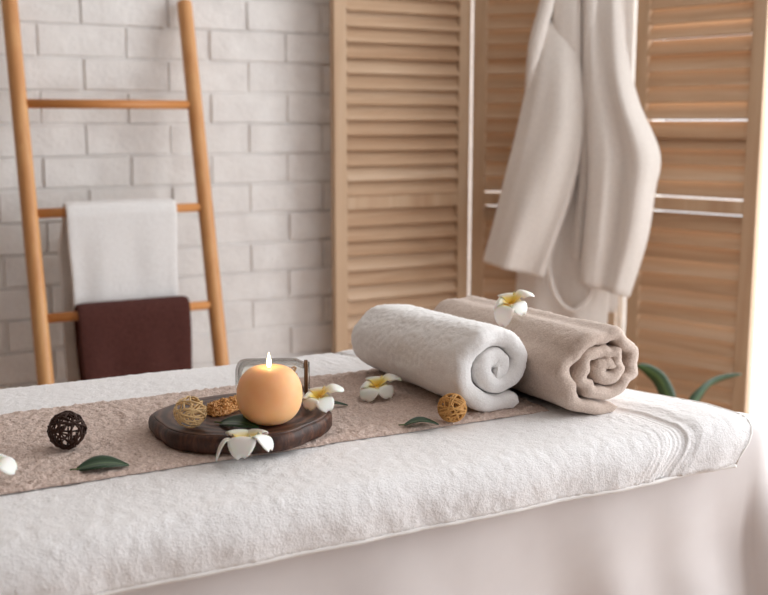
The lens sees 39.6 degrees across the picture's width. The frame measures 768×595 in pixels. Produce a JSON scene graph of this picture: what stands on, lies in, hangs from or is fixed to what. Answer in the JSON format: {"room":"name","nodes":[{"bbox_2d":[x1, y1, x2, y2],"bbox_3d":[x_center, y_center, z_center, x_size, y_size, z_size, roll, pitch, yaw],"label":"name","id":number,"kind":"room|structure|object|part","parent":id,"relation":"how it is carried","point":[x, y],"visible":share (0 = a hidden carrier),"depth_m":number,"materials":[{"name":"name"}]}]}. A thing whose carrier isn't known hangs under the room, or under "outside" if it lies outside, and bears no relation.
{"room":"spa","nodes":[
{"label":"spa","id":0,"kind":"room"},
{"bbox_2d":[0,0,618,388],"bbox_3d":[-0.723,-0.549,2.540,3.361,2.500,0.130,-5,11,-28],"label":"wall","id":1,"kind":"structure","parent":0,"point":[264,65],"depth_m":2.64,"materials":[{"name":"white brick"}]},
{"bbox_2d":[618,0,637,333],"bbox_3d":[1.650,-0.406,1.666,0.120,2.500,3.670,-5,11,-28],"label":"wall","id":2,"kind":"structure","parent":0,"point":[622,300],"depth_m":3.22,"materials":[{"name":"white paint"}]},
{"bbox_2d":[650,39,667,210],"bbox_3d":[1.571,-0.369,1.845,0.050,2.270,3.245,-5,11,-28],"label":"window","id":3,"kind":"structure","parent":2,"relation":"in","point":[667,39],"depth_m":3.24,"materials":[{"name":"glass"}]},
{"bbox_3d":[0.022,1.006,1.095,3.900,0.100,3.900,-5,11,-28],"label":"floor","id":4,"kind":"structure","parent":0,"visible":0},
{"bbox_2d":[1,0,228,384],"bbox_3d":[-0.573,0.027,2.414,0.436,1.411,0.369,-5,11,-28],"label":"wooden ladder","id":5,"kind":"object","parent":4,"relation":"on","point":[30,214],"visible":0.56,"depth_m":2.37,"materials":[{"name":"brown wood"}]},
{"bbox_3d":[-0.750,0.042,2.321,0.036,1.411,0.369,-5,11,-28],"label":"rail","id":6,"kind":"part","parent":5,"relation":"part of","materials":[{"name":"brown wood"}]},
{"bbox_2d":[58,199,178,381],"bbox_3d":[-0.604,-0.002,2.451,0.266,0.443,0.052,-5,11,-28],"label":"towel","id":7,"kind":"object","parent":5,"relation":"hanging from","point":[109,250],"visible":0.74,"depth_m":2.42,"materials":[{"name":"white fabric"}]},
{"bbox_2d":[74,296,191,380],"bbox_3d":[-0.567,0.155,2.434,0.257,0.304,0.064,-5,11,-28],"label":"towel","id":8,"kind":"object","parent":5,"relation":"hanging from","point":[144,335],"visible":0.7,"depth_m":2.40,"materials":[{"name":"brown fabric"}]},
{"bbox_3d":[-0.397,0.011,2.506,0.036,1.411,0.369,-5,11,-28],"label":"rail","id":9,"kind":"part","parent":5,"relation":"part of","materials":[{"name":"brown wood"}]},
{"bbox_2d":[330,0,767,413],"bbox_3d":[0.406,-0.204,2.781,1.058,1.720,0.277,2,9,9],"label":"folding screen","id":10,"kind":"object","parent":4,"relation":"on","point":[400,69],"visible":0.39,"depth_m":2.75,"materials":[{"name":"brown wood"}]},
{"bbox_3d":[0.048,-0.213,2.833,0.406,1.720,0.024,-5,11,-28],"label":"panel","id":11,"kind":"part","parent":10,"relation":"part of","materials":[{"name":"brown wood"}]},
{"bbox_3d":[0.432,-0.221,2.881,0.396,1.720,0.024,3,10,16],"label":"panel","id":12,"kind":"part","parent":10,"relation":"part of","materials":[{"name":"brown wood"}]},
{"bbox_2d":[483,0,660,323],"bbox_3d":[0.467,-0.371,2.660,0.351,1.400,0.312,-4,10,-22],"label":"bathrobe","id":13,"kind":"object","parent":10,"relation":"hanging from","point":[573,217],"visible":0.89,"depth_m":2.63,"materials":[{"name":"fabric"}]},
{"bbox_3d":[0.501,-0.427,2.738,0.261,0.938,0.033,3,10,18],"label":"panel","id":14,"kind":"part","parent":13,"relation":"part of","materials":[{"name":"white fabric"}]},
{"bbox_3d":[0.778,-0.190,2.696,0.024,1.720,0.352,-9,13,-44],"label":"panel","id":15,"kind":"part","parent":10,"relation":"part of","materials":[{"name":"brown wood"}]},
{"bbox_2d":[637,363,741,400],"bbox_3d":[0.700,0.432,2.504,0.347,0.575,0.276,0,9,0],"label":"potted plant","id":16,"kind":"object","parent":4,"relation":"on","point":[663,385],"visible":0.12,"depth_m":2.48,"materials":[{"name":"green plant"}]},
{"bbox_3d":[-0.604,0.567,1.201,1.560,0.731,0.547,-5,11,-28],"label":"massage table","id":17,"kind":"object","parent":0,"visible":0},
{"bbox_2d":[113,412,767,594],"bbox_3d":[-0.445,0.542,1.264,2.255,0.719,0.931,-5,11,-28],"label":"sheet","id":18,"kind":"object","parent":17,"relation":"on","point":[703,533],"visible":0.2,"depth_m":1.27,"materials":[{"name":"white fabric"}]},
{"bbox_2d":[0,349,751,594],"bbox_3d":[-0.482,0.205,1.203,1.832,0.066,0.650,-5,11,-28],"label":"towel","id":19,"kind":"object","parent":18,"relation":"on","point":[120,534],"visible":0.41,"depth_m":1.13,"materials":[{"name":"white fabric"}]},
{"bbox_2d":[0,385,236,494],"bbox_3d":[-0.293,0.162,1.268,0.357,0.008,0.316,-5,11,-28],"label":"table runner","id":20,"kind":"object","parent":19,"relation":"on","point":[120,430],"depth_m":1.22,"materials":[{"name":"beige fabric"}]},
{"bbox_2d":[0,453,16,474],"bbox_3d":[-0.405,0.176,1.086,0.059,0.027,0.053,-5,11,-28],"label":"flower","id":21,"kind":"object","parent":20,"relation":"on","point":[8,465],"visible":1,"depth_m":1.08,"materials":[{"name":"white plant"}]},
{"bbox_2d":[47,410,87,449],"bbox_3d":[-0.356,0.150,1.200,0.044,0.043,0.042,-5,11,-28],"label":"ball","id":22,"kind":"object","parent":20,"relation":"on","point":[61,418],"visible":1,"depth_m":1.19,"materials":[{"name":"brown wicker"}]},
{"bbox_2d":[70,455,128,470],"bbox_3d":[-0.302,0.177,1.132,0.061,0.010,0.030,-3,10,-16],"label":"greens","id":23,"kind":"object","parent":20,"relation":"on","point":[99,461],"visible":1,"depth_m":1.13,"materials":[{"name":"green plant"}]},
{"bbox_2d":[148,393,331,454],"bbox_3d":[-0.168,0.149,1.270,0.208,0.022,0.203,-5,11,-28],"label":"board","id":24,"kind":"object","parent":20,"relation":"on","point":[305,426],"visible":0.63,"depth_m":1.21,"materials":[{"name":"brown wood"}]},
{"bbox_2d":[173,396,206,427],"bbox_3d":[-0.219,0.129,1.205,0.038,0.036,0.037,-5,11,-28],"label":"ball","id":25,"kind":"object","parent":24,"relation":"on","point":[180,416],"visible":1,"depth_m":1.20,"materials":[{"name":"wicker"}]},
{"bbox_2d":[206,395,239,416],"bbox_3d":[-0.188,0.127,1.280,0.036,0.019,0.065,9,13,43],"label":"salt","id":26,"kind":"object","parent":24,"relation":"on","point":[223,406],"visible":0.64,"depth_m":1.26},
{"bbox_2d":[214,414,258,427],"bbox_3d":[-0.168,0.141,1.211,0.057,0.011,0.026,4,10,22],"label":"greens","id":27,"kind":"object","parent":24,"relation":"on","point":[238,420],"visible":1,"depth_m":1.21,"materials":[{"name":"green plant"}]},
{"bbox_2d":[237,353,301,425],"bbox_3d":[-0.131,0.103,1.218,0.075,0.084,0.075,-5,11,-28],"label":"candle","id":28,"kind":"object","parent":24,"relation":"on","point":[268,394],"visible":1,"depth_m":1.19,"materials":[{"name":"orange wax"}]},
{"bbox_2d":[235,358,309,394],"bbox_3d":[-0.139,0.101,1.337,0.092,0.050,0.050,-1,9,-4],"label":"glass jar","id":29,"kind":"object","parent":24,"relation":"on","point":[248,362],"visible":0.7,"depth_m":1.33,"materials":[{"name":"white"}]},
{"bbox_3d":[-0.098,0.101,1.340,0.004,0.045,0.045,-1,9,-4],"label":"neck cord","id":30,"kind":"part","parent":29,"relation":"part of","materials":[{"name":"brown"}]},
{"bbox_2d":[302,384,343,412],"bbox_3d":[-0.074,0.120,1.284,0.051,0.028,0.041,-5,11,-28],"label":"flower","id":31,"kind":"object","parent":24,"relation":"on","point":[315,397],"visible":0.99,"depth_m":1.27,"materials":[{"name":"white plant"}]},
{"bbox_2d":[215,429,273,461],"bbox_3d":[-0.153,0.161,1.162,0.062,0.030,0.056,-5,11,-28],"label":"flower","id":32,"kind":"object","parent":19,"relation":"on","point":[243,442],"visible":1,"depth_m":1.15,"materials":[{"name":"white plant"}]},
{"bbox_2d":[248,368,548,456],"bbox_3d":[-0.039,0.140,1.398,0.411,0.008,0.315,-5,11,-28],"label":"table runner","id":33,"kind":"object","parent":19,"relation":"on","point":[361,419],"depth_m":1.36,"materials":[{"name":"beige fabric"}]},
{"bbox_2d":[334,401,347,405],"bbox_3d":[-0.068,0.138,1.381,0.043,0.006,0.014,-1,9,-8],"label":"greens","id":34,"kind":"object","parent":33,"relation":"on","point":[335,402],"visible":0.42,"depth_m":1.38,"materials":[{"name":"green plant"}]},
{"bbox_2d":[359,373,401,402],"bbox_3d":[-0.006,0.119,1.421,0.062,0.030,0.046,-5,11,-28],"label":"flower","id":35,"kind":"object","parent":33,"relation":"on","point":[374,385],"visible":1,"depth_m":1.41,"materials":[{"name":"white plant"}]},
{"bbox_2d":[398,416,438,425],"bbox_3d":[0.042,0.151,1.293,0.049,0.009,0.023,-1,9,-4],"label":"greens","id":36,"kind":"object","parent":33,"relation":"on","point":[415,419],"visible":1,"depth_m":1.30,"materials":[{"name":"green plant"}]},
{"bbox_2d":[351,304,527,411],"bbox_3d":[0.070,0.072,1.467,0.132,0.110,0.299,-5,11,-28],"label":"rolled towel","id":37,"kind":"object","parent":33,"relation":"on","point":[440,353],"visible":0.98,"depth_m":1.37,"materials":[{"name":"white fabric"}]},
{"bbox_2d":[437,393,466,422],"bbox_3d":[0.084,0.136,1.309,0.036,0.036,0.037,-5,11,-28],"label":"ball","id":38,"kind":"object","parent":19,"relation":"on","point":[459,411],"visible":1,"depth_m":1.30,"materials":[{"name":"wicker"}]},
{"bbox_2d":[434,295,638,414],"bbox_3d":[0.194,0.069,1.505,0.140,0.113,0.362,-5,11,-28],"label":"rolled towel","id":39,"kind":"object","parent":19,"relation":"on","point":[573,364],"visible":0.53,"depth_m":1.36,"materials":[{"name":"beige fabric"}]},
{"bbox_2d":[494,289,534,327],"bbox_3d":[0.177,0.015,1.469,0.061,0.047,0.045,-5,11,-28],"label":"flower","id":40,"kind":"object","parent":39,"relation":"on","point":[506,304],"visible":1,"depth_m":1.46,"materials":[{"name":"white plant"}]}
]}

